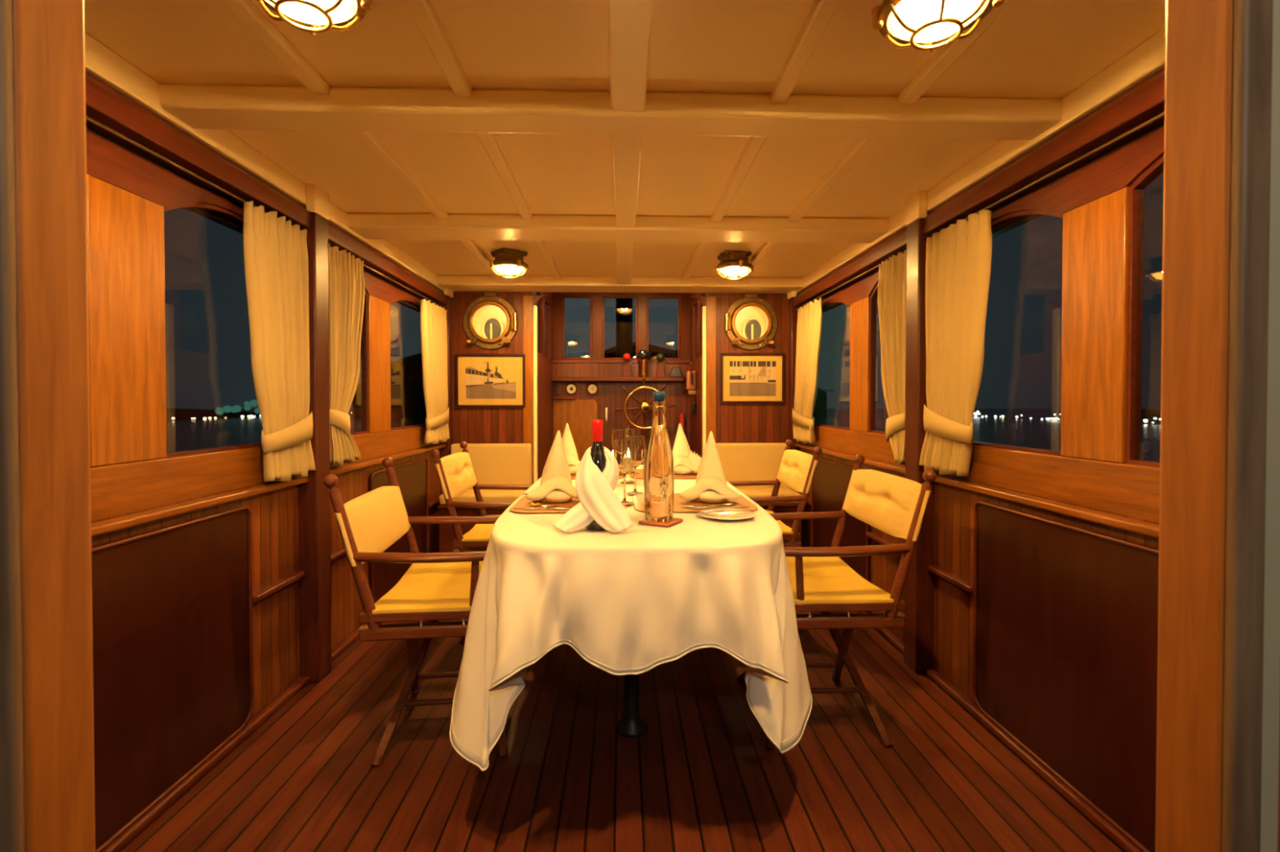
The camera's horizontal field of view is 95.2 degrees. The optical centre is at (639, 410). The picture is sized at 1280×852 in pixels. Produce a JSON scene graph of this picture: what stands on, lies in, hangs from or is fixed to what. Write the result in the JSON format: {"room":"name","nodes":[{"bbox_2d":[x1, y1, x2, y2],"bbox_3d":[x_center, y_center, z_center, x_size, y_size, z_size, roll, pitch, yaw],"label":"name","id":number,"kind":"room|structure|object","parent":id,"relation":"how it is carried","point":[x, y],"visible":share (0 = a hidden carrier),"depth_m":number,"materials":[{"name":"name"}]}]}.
{"room":"boat dining room","nodes":[
{"label":"boat dining room","id":0,"kind":"room"},
{"bbox_2d":[84,71,447,720],"bbox_3d":[-1.430,0.100,2.513,0.137,2.070,3.750,0,1,-2],"label":"wall","id":1,"kind":"structure","parent":0,"point":[135,490],"depth_m":1.73,"materials":[{"name":"brown wood"}]},
{"bbox_2d":[91,506,253,851],"bbox_3d":[-1.373,0.733,1.426,0.022,0.779,1.329,0,1,-2],"label":"board","id":2,"kind":"object","parent":1,"relation":"attached to","point":[172,606],"visible":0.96,"depth_m":1.70,"materials":[{"name":"brown wood"}]},
{"bbox_2d":[85,115,267,213],"bbox_3d":[-1.348,-0.713,1.526,0.010,0.010,1.755,0,1,-2],"label":"curtain rod","id":3,"kind":"object","parent":1,"relation":"attached to","point":[88,118],"visible":0.52,"depth_m":1.64,"materials":[{"name":"brown wood"}]},
{"bbox_2d":[243,200,315,482],"bbox_3d":[-1.356,-0.231,2.216,0.082,0.996,0.403,0,1,-2],"label":"curtain","id":4,"kind":"object","parent":3,"relation":"hanging from","point":[276,260],"visible":1,"depth_m":2.17,"materials":[{"name":"beige fabric"}]},
{"bbox_2d":[163,201,261,457],"bbox_3d":[-1.429,-0.276,2.044,0.030,0.825,0.657,0,1,-2],"label":"window","id":5,"kind":"structure","parent":1,"relation":"in","point":[230,215],"depth_m":1.90,"materials":[{"name":"brown wood"}]},
{"bbox_2d":[102,623,367,851],"bbox_3d":[-1.400,1.120,2.529,0.038,0.030,3.750,0,1,-2],"label":"baseboard","id":6,"kind":"structure","parent":1,"relation":"attached to","point":[259,719],"depth_m":1.89,"materials":[{"name":"brown wood"}]},
{"bbox_2d":[297,212,331,682],"bbox_3d":[-1.382,0.158,2.475,0.081,1.955,0.115,0,1,-2],"label":"post","id":7,"kind":"object","parent":1,"relation":"attached to","point":[314,515],"visible":0.68,"depth_m":2.43,"materials":[{"name":"brown wood"}]},
{"bbox_2d":[350,290,368,435],"bbox_3d":[-1.454,-0.287,2.833,0.030,0.825,0.540,0,1,-2],"label":"window","id":8,"kind":"structure","parent":1,"relation":"in","point":[364,378],"depth_m":3.09,"materials":[{"name":"brown wood"}]},
{"bbox_2d":[330,246,445,308],"bbox_3d":[-1.407,-0.740,3.408,0.010,0.010,1.770,0,1,-2],"label":"curtain rod","id":9,"kind":"object","parent":1,"relation":"attached to","point":[364,265],"visible":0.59,"depth_m":3.40,"materials":[{"name":"brown wood"}]},
{"bbox_2d":[328,243,364,466],"bbox_3d":[-1.375,-0.245,2.729,0.082,0.983,0.375,0,1,-4],"label":"curtain","id":10,"kind":"object","parent":9,"relation":"hanging from","point":[346,282],"visible":0.94,"depth_m":2.66,"materials":[{"name":"beige fabric"}]},
{"bbox_2d":[420,298,449,444],"bbox_3d":[-1.412,-0.251,4.046,0.089,0.958,0.526,0,1,-2],"label":"curtain","id":11,"kind":"object","parent":9,"relation":"hanging from","point":[433,324],"visible":1,"depth_m":3.97,"materials":[{"name":"beige fabric"}]},
{"bbox_2d":[368,457,428,604],"bbox_3d":[-1.438,0.708,3.537,0.022,0.769,0.894,0,1,-2],"label":"board","id":12,"kind":"object","parent":1,"relation":"attached to","point":[412,477],"visible":0.48,"depth_m":3.58,"materials":[{"name":"brown wood"}]},
{"bbox_2d":[390,297,425,430],"bbox_3d":[-1.484,-0.300,3.794,0.030,0.825,0.815,0,1,-2],"label":"window","id":13,"kind":"structure","parent":1,"relation":"in","point":[416,304],"depth_m":3.73,"materials":[{"name":"brown wood"}]},
{"bbox_2d":[440,296,452,495],"bbox_3d":[-1.444,0.132,4.347,0.073,1.955,0.075,0,1,-2],"label":"post","id":14,"kind":"object","parent":1,"relation":"attached to","point":[445,451],"visible":0.27,"depth_m":4.31,"materials":[{"name":"brown wood"}]},
{"bbox_2d":[534,292,552,479],"bbox_3d":[-0.850,-0.056,5.086,0.040,2.310,1.260,0,1,-2],"label":"wall","id":15,"kind":"structure","parent":0,"point":[544,366],"depth_m":5.10,"materials":[{"name":"brown wood"}]},
{"bbox_2d":[537,292,542,356],"bbox_3d":[-0.841,-0.727,4.777,0.028,0.540,0.420,0,1,-2],"label":"window","id":16,"kind":"structure","parent":15,"relation":"in","point":[540,353],"depth_m":4.97,"materials":[{"name":"brown wood"}]},
{"bbox_2d":[545,297,550,360],"bbox_3d":[-0.858,-0.734,5.326,0.028,0.540,0.400,0,1,-2],"label":"window","id":17,"kind":"structure","parent":15,"relation":"in","point":[547,303],"depth_m":5.51,"materials":[{"name":"brown wood"}]},
{"bbox_2d":[451,291,789,484],"bbox_3d":[-0.138,0.048,4.448,2.840,2.120,0.066,0,1,-2],"label":"wall","id":18,"kind":"structure","parent":0,"point":[727,423],"depth_m":4.43,"materials":[{"name":"brown wood"}]},
{"bbox_2d":[454,353,525,408],"bbox_3d":[-1.122,-0.223,4.384,0.521,0.404,0.022,0,1,-2],"label":"framed picture","id":19,"kind":"object","parent":18,"relation":"attached to","point":[482,380],"visible":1,"depth_m":4.38,"materials":[{"name":"brown"}]},
{"bbox_2d":[465,362,515,399],"bbox_3d":[-1.119,-0.226,4.380,0.374,0.276,0.008,0,1,-2],"label":"print","id":20,"kind":"object","parent":19,"relation":"attached to","point":[483,380],"depth_m":4.38,"materials":[{"name":"beige"}]},
{"bbox_2d":[462,292,518,350],"bbox_3d":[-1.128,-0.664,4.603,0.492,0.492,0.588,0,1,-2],"label":"porthole","id":21,"kind":"object","parent":18,"relation":"attached to","point":[490,322],"visible":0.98,"depth_m":4.37,"materials":[{"name":"gold metal"}]},
{"bbox_2d":[724,293,777,351],"bbox_3d":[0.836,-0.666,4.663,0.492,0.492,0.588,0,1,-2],"label":"porthole","id":22,"kind":"object","parent":18,"relation":"attached to","point":[750,322],"visible":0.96,"depth_m":4.43,"materials":[{"name":"gold metal"}]},
{"bbox_2d":[720,352,785,404],"bbox_3d":[0.856,-0.245,4.445,0.492,0.386,0.022,0,1,-2],"label":"framed picture","id":23,"kind":"object","parent":18,"relation":"attached to","point":[745,378],"visible":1,"depth_m":4.44,"materials":[{"name":"brown"}]},
{"bbox_2d":[729,360,776,395],"bbox_3d":[0.859,-0.243,4.441,0.355,0.266,0.009,0,1,-2],"label":"print","id":24,"kind":"object","parent":23,"relation":"attached to","point":[747,378],"depth_m":4.44,"materials":[{"name":"beige paper"}]},
{"bbox_2d":[552,292,690,464],"bbox_3d":[-0.177,-0.065,5.711,1.344,2.310,0.052,0,1,-2],"label":"wall","id":25,"kind":"structure","parent":0,"point":[611,396],"depth_m":5.69,"materials":[{"name":"brown wood"}]},
{"bbox_2d":[564,382,577,395],"bbox_3d":[-0.664,-0.209,5.662,0.124,0.124,0.035,0,1,-2],"label":"gauge","id":26,"kind":"object","parent":25,"relation":"attached to","point":[571,388],"visible":1,"depth_m":5.65,"materials":[{"name":"gold metal"}]},
{"bbox_2d":[552,400,597,461],"bbox_3d":[-0.628,0.468,5.679,0.433,1.145,0.021,0,1,-2],"label":"door","id":27,"kind":"structure","parent":25,"relation":"in","point":[579,415],"depth_m":5.66,"materials":[{"name":"brown wood"}]},
{"bbox_2d":[562,296,591,359],"bbox_3d":[-0.611,-0.804,5.691,0.287,0.620,0.028,0,1,-2],"label":"window","id":28,"kind":"structure","parent":25,"relation":"in","point":[563,297],"depth_m":5.68,"materials":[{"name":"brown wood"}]},
{"bbox_2d":[586,382,599,395],"bbox_3d":[-0.461,-0.209,5.668,0.124,0.124,0.035,0,1,-2],"label":"gauge","id":29,"kind":"object","parent":25,"relation":"attached to","point":[592,388],"visible":1,"depth_m":5.66,"materials":[{"name":"gold metal"}]},
{"bbox_2d":[551,377,684,382],"bbox_3d":[-0.209,-0.301,5.632,1.268,0.040,0.119,0,1,-2],"label":"shelf","id":30,"kind":"object","parent":25,"relation":"attached to","point":[553,379],"visible":1,"depth_m":5.58,"materials":[{"name":"brown wood"}]},
{"bbox_2d":[622,353,631,377],"bbox_3d":[-0.125,-0.437,5.631,0.088,0.232,0.074,0,1,-2],"label":"sphere","id":31,"kind":"object","parent":30,"relation":"on","point":[626,372],"visible":0.98,"depth_m":5.61,"materials":[{"name":"red plastic"}]},
{"bbox_2d":[636,349,651,377],"bbox_3d":[0.040,-0.454,5.635,0.136,0.265,0.122,0,1,-2],"label":"compass binnacle","id":32,"kind":"object","parent":30,"relation":"on","point":[643,356],"visible":0.97,"depth_m":5.59,"materials":[{"name":"gold metal"}]},
{"bbox_2d":[636,349,651,359],"bbox_3d":[0.040,-0.527,5.634,0.136,0.118,0.122,0,1,-2],"label":"hood","id":33,"kind":"object","parent":32,"relation":"attached to","point":[643,354],"depth_m":5.57,"materials":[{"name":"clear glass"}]},
{"bbox_2d":[656,352,665,377],"bbox_3d":[0.202,-0.439,5.641,0.088,0.236,0.082,0,1,-2],"label":"sphere","id":34,"kind":"object","parent":30,"relation":"on","point":[660,357],"visible":0.96,"depth_m":5.61,"materials":[{"name":"green plastic"}]},
{"bbox_2d":[669,367,682,377],"bbox_3d":[0.345,-0.369,5.644,0.126,0.095,0.070,0,1,-2],"label":"instrument box","id":35,"kind":"object","parent":30,"relation":"on","point":[675,371],"visible":0.9,"depth_m":5.61,"materials":[{"name":"grey metal"}]},
{"bbox_2d":[602,296,637,359],"bbox_3d":[-0.195,-0.805,5.704,0.346,0.620,0.028,0,1,-2],"label":"window","id":36,"kind":"structure","parent":25,"relation":"in","point":[603,297],"depth_m":5.69,"materials":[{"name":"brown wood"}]},
{"bbox_2d":[614,377,676,439],"bbox_3d":[0.049,-0.026,5.558,0.583,0.583,0.291,0,1,-2],"label":"steering wheel","id":37,"kind":"object","parent":25,"relation":"attached to","point":[645,407],"visible":0.77,"depth_m":5.45,"materials":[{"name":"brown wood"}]},
{"bbox_2d":[646,296,679,359],"bbox_3d":[0.228,-0.805,5.717,0.328,0.620,0.028,0,1,-2],"label":"window","id":38,"kind":"structure","parent":25,"relation":"in","point":[647,297],"depth_m":5.70,"materials":[{"name":"brown wood"}]},
{"bbox_2d":[119,611,1124,851],"bbox_3d":[-0.066,1.165,2.140,3.000,0.050,7.450,0,1,-2],"label":"floor","id":39,"kind":"structure","parent":0,"point":[703,776],"depth_m":1.83,"materials":[{"name":"brown wood"}]},
{"bbox_2d":[323,457,508,766],"bbox_3d":[-0.739,0.672,2.131,0.555,0.959,0.648,0,1,-7],"label":"chair","id":40,"kind":"object","parent":39,"relation":"on","point":[435,587],"visible":0.85,"depth_m":1.92,"materials":[{"name":"beige fabric"}]},
{"bbox_2d":[430,441,532,644],"bbox_3d":[-0.734,0.659,3.076,0.555,0.959,0.648,0,1,-4],"label":"chair","id":41,"kind":"object","parent":39,"relation":"on","point":[455,472],"visible":0.53,"depth_m":2.84,"materials":[{"name":"beige fabric"}]},
{"bbox_2d":[437,443,531,552],"bbox_3d":[-1.101,0.680,4.200,0.590,0.861,0.384,0,1,-2],"label":"seat","id":42,"kind":"object","parent":39,"relation":"on","point":[504,464],"visible":0.34,"depth_m":4.30,"materials":[{"name":"beige fabric"}]},
{"bbox_2d":[439,489,526,505],"bbox_3d":[-1.110,0.617,4.164,0.562,0.070,0.285,0,1,-2],"label":"seat cushion","id":43,"kind":"object","parent":42,"relation":"on","point":[487,495],"depth_m":4.03,"materials":[{"name":"beige fabric"}]},
{"bbox_2d":[450,443,531,489],"bbox_3d":[-1.104,0.428,4.345,0.588,0.362,0.082,0,1,-2],"label":"cushion","id":44,"kind":"object","parent":42,"relation":"on","point":[504,464],"depth_m":4.31,"materials":[{"name":"beige fabric"}]},
{"bbox_2d":[614,674,648,737],"bbox_3d":[-0.032,0.744,2.571,0.922,0.780,2.009,0,1,-2],"label":"dining table","id":45,"kind":"object","parent":39,"relation":"on","point":[631,726],"visible":0.09,"depth_m":2.07,"materials":[{"name":"black metal"}]},
{"bbox_2d":[449,464,812,771],"bbox_3d":[-0.033,0.627,2.571,1.065,0.562,2.243,0,1,-2],"label":"tablecloth","id":46,"kind":"object","parent":45,"relation":"on","point":[637,599],"visible":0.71,"depth_m":1.54,"materials":[{"name":"white fabric"}]},
{"bbox_2d":[509,493,626,513],"bbox_3d":[-0.258,0.347,2.198,0.410,0.004,0.400,0,1,-2],"label":"place mat","id":47,"kind":"object","parent":46,"relation":"on","point":[523,502],"visible":0.41,"depth_m":2.12,"materials":[{"name":"beige leather"}]},
{"bbox_2d":[524,430,578,502],"bbox_3d":[-0.323,0.210,2.213,0.222,0.269,0.143,0,1,-14],"label":"folded napkin","id":48,"kind":"object","parent":47,"relation":"on","point":[556,486],"visible":0.98,"depth_m":2.18,"materials":[{"name":"beige fabric"}]},
{"bbox_2d":[613,439,635,504],"bbox_3d":[-0.057,0.226,2.168,0.085,0.235,0.085,0,1,-2],"label":"wine glass","id":49,"kind":"object","parent":47,"relation":"on","point":[624,450],"visible":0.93,"depth_m":2.13,"materials":[{"name":"white"}]},
{"bbox_2d":[613,439,635,475],"bbox_3d":[-0.057,0.175,2.167,0.085,0.130,0.085,0,1,-2],"label":"bowl","id":50,"kind":"object","parent":49,"relation":"on","point":[624,450],"depth_m":2.13,"materials":[{"name":"clear glass"}]},
{"bbox_2d":[551,446,633,533],"bbox_3d":[-0.137,0.233,1.701,0.190,0.245,0.155,-1,1,-35],"label":"napkin","id":51,"kind":"object","parent":46,"relation":"on","point":[599,503],"visible":0.94,"depth_m":1.70,"materials":[{"name":"fabric"}]},
{"bbox_2d":[585,419,606,530],"bbox_3d":[-0.129,0.191,1.765,0.078,0.328,0.078,0,1,-2],"label":"wine bottle","id":52,"kind":"object","parent":46,"relation":"on","point":[597,455],"visible":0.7,"depth_m":1.75,"materials":[{"name":"black glass"}]},
{"bbox_2d":[570,473,623,479],"bbox_3d":[-0.286,0.335,3.078,0.410,0.004,0.400,0,1,-2],"label":"place mat","id":53,"kind":"object","parent":46,"relation":"on","point":[572,477],"visible":0.09,"depth_m":2.94,"materials":[{"name":"beige leather"}]},
{"bbox_2d":[561,422,580,474],"bbox_3d":[-0.384,0.199,3.077,0.238,0.266,0.137,0,1,-22],"label":"folded napkin","id":54,"kind":"object","parent":53,"relation":"on","point":[570,449],"visible":0.58,"depth_m":3.06,"materials":[{"name":"beige fabric"}]},
{"bbox_2d":[611,429,627,476],"bbox_3d":[-0.103,0.215,2.982,0.085,0.235,0.085,0,1,-2],"label":"wine glass","id":55,"kind":"object","parent":53,"relation":"on","point":[617,434],"visible":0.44,"depth_m":2.95,"materials":[{"name":"white"}]},
{"bbox_2d":[611,429,627,448],"bbox_3d":[-0.103,0.164,2.981,0.085,0.130,0.085,0,1,-2],"label":"bowl","id":56,"kind":"object","parent":55,"relation":"on","point":[617,434],"depth_m":2.95,"materials":[{"name":"clear glass"}]},
{"bbox_2d":[626,435,645,494],"bbox_3d":[-0.020,0.223,2.404,0.085,0.235,0.085,0,1,-2],"label":"wine glass","id":57,"kind":"object","parent":46,"relation":"on","point":[640,444],"visible":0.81,"depth_m":2.38,"materials":[{"name":"white"}]},
{"bbox_2d":[626,435,645,467],"bbox_3d":[-0.020,0.172,2.403,0.085,0.130,0.085,0,1,-2],"label":"bowl","id":58,"kind":"object","parent":57,"relation":"on","point":[640,444],"depth_m":2.37,"materials":[{"name":"clear glass"}]},
{"bbox_2d":[638,517,682,527],"bbox_3d":[0.066,0.349,1.843,0.104,0.009,0.104,0,1,31],"label":"coaster","id":59,"kind":"object","parent":46,"relation":"on","point":[674,521],"visible":0.71,"depth_m":1.81,"materials":[{"name":"brown wood"}]},
{"bbox_2d":[644,391,674,522],"bbox_3d":[0.060,0.142,1.840,0.095,0.404,0.096,0,1,16],"label":"water bottle","id":60,"kind":"object","parent":59,"relation":"on","point":[659,470],"visible":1,"depth_m":1.81,"materials":[{"name":"clear glass"}]},
{"bbox_2d":[630,469,697,479],"bbox_3d":[0.169,0.334,3.092,0.440,0.004,0.400,0,1,-2],"label":"place mat","id":61,"kind":"object","parent":46,"relation":"on","point":[640,476],"visible":0.33,"depth_m":3.00,"materials":[{"name":"beige leather"}]},
{"bbox_2d":[625,428,640,474],"bbox_3d":[-0.037,0.214,3.064,0.085,0.235,0.085,0,1,-2],"label":"wine glass","id":62,"kind":"object","parent":61,"relation":"on","point":[631,432],"visible":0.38,"depth_m":3.03,"materials":[{"name":"white"}]},
{"bbox_2d":[672,422,702,475],"bbox_3d":[0.218,0.199,3.070,0.241,0.266,0.140,0,1,12],"label":"folded napkin","id":63,"kind":"object","parent":61,"relation":"on","point":[685,462],"visible":0.84,"depth_m":3.03,"materials":[{"name":"beige fabric"}]},
{"bbox_2d":[633,493,758,512],"bbox_3d":[0.197,0.347,2.212,0.440,0.004,0.400,0,1,-2],"label":"place mat","id":64,"kind":"object","parent":46,"relation":"on","point":[638,500],"visible":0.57,"depth_m":2.16,"materials":[{"name":"beige leather"}]},
{"bbox_2d":[678,431,741,503],"bbox_3d":[0.263,0.211,2.211,0.232,0.266,0.141,0,1,6],"label":"folded napkin","id":65,"kind":"object","parent":64,"relation":"on","point":[710,486],"visible":1,"depth_m":2.18,"materials":[{"name":"beige fabric"}]},
{"bbox_2d":[698,508,755,520],"bbox_3d":[0.287,0.346,1.930,0.188,0.013,0.188,0,1,-2],"label":"bread plate","id":66,"kind":"object","parent":46,"relation":"on","point":[725,516],"visible":0.93,"depth_m":1.94,"materials":[{"name":"white ceramic"}]},
{"bbox_2d":[715,443,801,547],"bbox_3d":[0.848,0.679,4.260,0.570,0.861,0.384,0,1,-2],"label":"seat","id":67,"kind":"object","parent":39,"relation":"on","point":[740,461],"visible":0.34,"depth_m":4.36,"materials":[{"name":"beige fabric"}]},
{"bbox_2d":[715,443,790,488],"bbox_3d":[0.845,0.427,4.406,0.568,0.362,0.082,0,1,-2],"label":"cushion","id":68,"kind":"object","parent":67,"relation":"on","point":[740,461],"depth_m":4.36,"materials":[{"name":"beige fabric"}]},
{"bbox_2d":[736,488,800,503],"bbox_3d":[0.849,0.616,4.225,0.562,0.070,0.285,0,1,-2],"label":"seat cushion","id":69,"kind":"object","parent":67,"relation":"on","point":[749,492],"depth_m":4.14,"materials":[{"name":"beige fabric"}]},
{"bbox_2d":[728,439,822,547],"bbox_3d":[0.638,0.657,3.228,0.555,0.959,0.648,0,1,0],"label":"chair","id":70,"kind":"object","parent":39,"relation":"on","point":[797,469],"visible":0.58,"depth_m":3.01,"materials":[{"name":"brown wood"}]},
{"bbox_2d":[737,454,937,749],"bbox_3d":[0.695,0.671,2.217,0.555,0.959,0.648,0,1,-2],"label":"chair","id":71,"kind":"object","parent":39,"relation":"on","point":[821,582],"visible":0.8,"depth_m":2.02,"materials":[{"name":"beige fabric"}]},
{"bbox_2d":[84,0,1165,299],"bbox_3d":[-0.080,-0.903,2.566,2.840,0.165,3.800,0,1,-2],"label":"ceiling","id":72,"kind":"structure","parent":0,"point":[618,145],"depth_m":1.70,"materials":[{"name":"beige paint"}]},
{"bbox_2d":[257,0,372,35],"bbox_3d":[-0.658,-0.843,1.143,0.227,0.146,0.227,0,1,24],"label":"lamp","id":73,"kind":"object","parent":72,"relation":"attached to","point":[324,15],"visible":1,"depth_m":1.20,"materials":[{"name":"white glass"}]},
{"bbox_2d":[489,247,528,278],"bbox_3d":[-0.785,-0.876,3.505,0.228,0.146,0.228,0,1,18],"label":"lamp","id":74,"kind":"object","parent":72,"relation":"attached to","point":[506,260],"visible":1,"depth_m":3.44,"materials":[{"name":"white glass"}]},
{"bbox_2d":[714,250,753,279],"bbox_3d":[0.572,-0.876,3.548,0.228,0.146,0.228,0,1,16],"label":"lamp","id":75,"kind":"object","parent":72,"relation":"attached to","point":[731,261],"visible":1,"depth_m":3.49,"materials":[{"name":"white glass"}]},
{"bbox_2d":[871,0,1004,53],"bbox_3d":[0.611,-0.844,1.203,0.228,0.146,0.228,0,1,-18],"label":"lamp","id":76,"kind":"object","parent":72,"relation":"attached to","point":[911,23],"visible":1,"depth_m":1.24,"materials":[{"name":"white glass"}]},
{"bbox_2d":[690,293,702,466],"bbox_3d":[0.533,-0.057,5.129,0.040,2.310,1.260,0,1,-2],"label":"wall","id":77,"kind":"structure","parent":0,"point":[696,365],"depth_m":5.19,"materials":[{"name":"brown wood"}]},
{"bbox_2d":[686,361,696,395],"bbox_3d":[0.467,-0.290,5.291,0.082,0.292,0.166,0,1,-2],"label":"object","id":78,"kind":"object","parent":77,"relation":"attached to","point":[691,375],"visible":1,"depth_m":5.25,"materials":[{"name":"brown metal"}]},
{"bbox_2d":[693,299,697,360],"bbox_3d":[0.525,-0.735,5.369,0.028,0.540,0.400,0,1,-2],"label":"window","id":79,"kind":"structure","parent":77,"relation":"in","point":[695,303],"depth_m":5.55,"materials":[{"name":"brown wood"}]},
{"bbox_2d":[700,293,705,356],"bbox_3d":[0.542,-0.727,4.819,0.028,0.540,0.420,0,1,-2],"label":"window","id":80,"kind":"structure","parent":77,"relation":"in","point":[701,294],"depth_m":5.01,"materials":[{"name":"brown wood"}]},
{"bbox_2d":[792,66,1164,705],"bbox_3d":[1.272,0.099,2.597,0.137,2.070,3.750,0,1,-2],"label":"wall","id":81,"kind":"structure","parent":0,"point":[1091,486],"depth_m":1.76,"materials":[{"name":"brown wood"}]},
{"bbox_2d":[788,297,799,493],"bbox_3d":[1.172,0.131,4.428,0.073,1.955,0.075,0,1,-2],"label":"post","id":82,"kind":"object","parent":81,"relation":"attached to","point":[793,322],"visible":0.23,"depth_m":4.39,"materials":[{"name":"brown wood"}]},
{"bbox_2d":[814,299,850,430],"bbox_3d":[1.246,-0.301,3.862,0.030,0.825,0.850,0,1,-2],"label":"window","id":83,"kind":"structure","parent":81,"relation":"in","point":[827,304],"depth_m":3.76,"materials":[{"name":"brown wood"}]},
{"bbox_2d":[811,457,870,582],"bbox_3d":[1.217,0.707,3.605,0.022,0.769,0.924,0,1,-2],"label":"board","id":84,"kind":"object","parent":81,"relation":"attached to","point":[831,480],"visible":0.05,"depth_m":3.64,"materials":[{"name":"brown wood"}]},
{"bbox_2d":[795,251,904,311],"bbox_3d":[1.192,-0.741,3.489,0.010,0.010,1.770,0,1,-2],"label":"curtain rod","id":85,"kind":"object","parent":81,"relation":"attached to","point":[877,266],"visible":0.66,"depth_m":3.38,"materials":[{"name":"brown wood"}]},
{"bbox_2d":[791,297,822,444],"bbox_3d":[1.161,-0.253,4.066,0.082,0.963,0.605,0,1,-3],"label":"curtain","id":86,"kind":"object","parent":85,"relation":"hanging from","point":[810,317],"visible":1,"depth_m":4.00,"materials":[{"name":"beige fabric"}]},
{"bbox_2d":[877,249,906,465],"bbox_3d":[1.202,-0.240,2.774,0.082,0.973,0.305,0,1,0],"label":"curtain","id":87,"kind":"object","parent":85,"relation":"hanging from","point":[891,287],"visible":0.91,"depth_m":2.72,"materials":[{"name":"beige fabric"}]},
{"bbox_2d":[869,283,885,434],"bbox_3d":[1.275,-0.288,2.915,0.030,0.825,0.536,0,1,-2],"label":"window","id":88,"kind":"structure","parent":81,"relation":"in","point":[873,295],"depth_m":3.17,"materials":[{"name":"brown wood"}]},
{"bbox_2d":[903,218,934,673],"bbox_3d":[1.226,0.157,2.556,0.081,1.955,0.115,0,1,-2],"label":"post","id":89,"kind":"object","parent":81,"relation":"attached to","point":[918,631],"visible":0.74,"depth_m":2.51,"materials":[{"name":"brown wood"}]},
{"bbox_2d":[856,611,1142,851],"bbox_3d":[1.241,1.119,2.611,0.038,0.030,3.750,0,1,-2],"label":"baseboard","id":90,"kind":"structure","parent":81,"relation":"attached to","point":[1100,822],"depth_m":1.89,"materials":[{"name":"brown wood"}]},
{"bbox_2d":[973,208,1063,456],"bbox_3d":[1.300,-0.277,2.120,0.030,0.825,0.676,0,1,-2],"label":"window","id":91,"kind":"structure","parent":81,"relation":"in","point":[996,223],"depth_m":1.96,"materials":[{"name":"brown wood"}]},
{"bbox_2d":[929,111,1164,237],"bbox_3d":[1.250,-0.715,1.607,0.010,0.010,1.755,0,1,-2],"label":"curtain rod","id":92,"kind":"object","parent":81,"relation":"attached to","point":[1162,114],"visible":0.52,"depth_m":1.65,"materials":[{"name":"gold metal"}]},
{"bbox_2d":[919,208,991,476],"bbox_3d":[1.215,-0.233,2.281,0.082,0.973,0.423,0,1,-1],"label":"curtain","id":93,"kind":"object","parent":92,"relation":"hanging from","point":[958,258],"visible":1,"depth_m":2.23,"materials":[{"name":"beige fabric"}]},
{"bbox_2d":[972,500,1159,851],"bbox_3d":[1.282,0.731,1.521,0.022,0.779,1.354,0,1,-2],"label":"board","id":94,"kind":"object","parent":81,"relation":"attached to","point":[1065,617],"visible":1,"depth_m":1.71,"materials":[{"name":"brown wood"}]},
{"bbox_2d":[1125,155,1164,467],"bbox_3d":[1.329,-0.264,1.189,0.030,0.825,0.742,0,1,-2],"label":"window","id":95,"kind":"structure","parent":81,"relation":"in","point":[1135,223],"depth_m":1.55,"materials":[{"name":"brown wood"}]},
{"bbox_2d":[1260,0,1279,851],"bbox_3d":[-0.020,0.011,0.638,3.000,2.300,0.084,0,1,-2],"label":"wall","id":96,"kind":"structure","parent":0,"point":[1271,660],"depth_m":0.62,"materials":[{"name":"grey paint"}]},
{"bbox_2d":[0,0,1279,851],"bbox_3d":[-0.020,0.036,0.633,1.440,2.250,0.090,0,1,-2],"label":"door frame","id":97,"kind":"structure","parent":96,"relation":"in","point":[1219,53],"depth_m":0.62,"materials":[{"name":"brown wood"}]},
{"label":"outside","id":98,"kind":"structure","parent":0,"visible":0},
{"bbox_2d":[615,298,632,357],"bbox_3d":[-0.197,-1.532,7.277,0.210,4.800,0.210,0,1,-2],"label":"mast","id":99,"kind":"object","parent":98,"point":[624,307],"visible":0.02,"depth_m":7.20,"materials":[{"name":"brown wood"}]},
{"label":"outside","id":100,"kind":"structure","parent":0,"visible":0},
{"bbox_2d":[166,408,1160,462],"bbox_3d":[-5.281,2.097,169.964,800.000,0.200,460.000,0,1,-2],"label":"sea","id":101,"kind":"structure","parent":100,"point":[182,434],"depth_m":96.19,"materials":[{"name":"black liquid"}]},
{"bbox_2d":[166,408,260,419],"bbox_3d":[-145.325,1.342,98.273,64.405,3.312,185.423,0,1,-2],"label":"hill","id":102,"kind":"structure","parent":101,"relation":"on","point":[176,413],"depth_m":160.23,"materials":[{"name":"black"}]},
{"bbox_2d":[172,400,351,419],"bbox_3d":[-109.699,0.113,117.834,2.212,5.187,227.537,0,1,-2],"label":"lights","id":103,"kind":"object","parent":101,"relation":"on","point":[219,411],"visible":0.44,"depth_m":160.35},
{"bbox_2d":[352,337,826,417],"bbox_3d":[-13.075,-12.523,181.991,138.820,28.702,34.934,0,1,-2],"label":"hill","id":104,"kind":"structure","parent":101,"relation":"on","point":[407,398],"depth_m":164.27,"materials":[{"name":"black"}]},
{"bbox_2d":[1141,408,1160,417],"bbox_3d":[148.044,1.144,104.544,66.440,3.533,200.264,0,1,-2],"label":"hill","id":105,"kind":"structure","parent":101,"relation":"on","point":[1150,413],"depth_m":168.09,"materials":[{"name":"black"}]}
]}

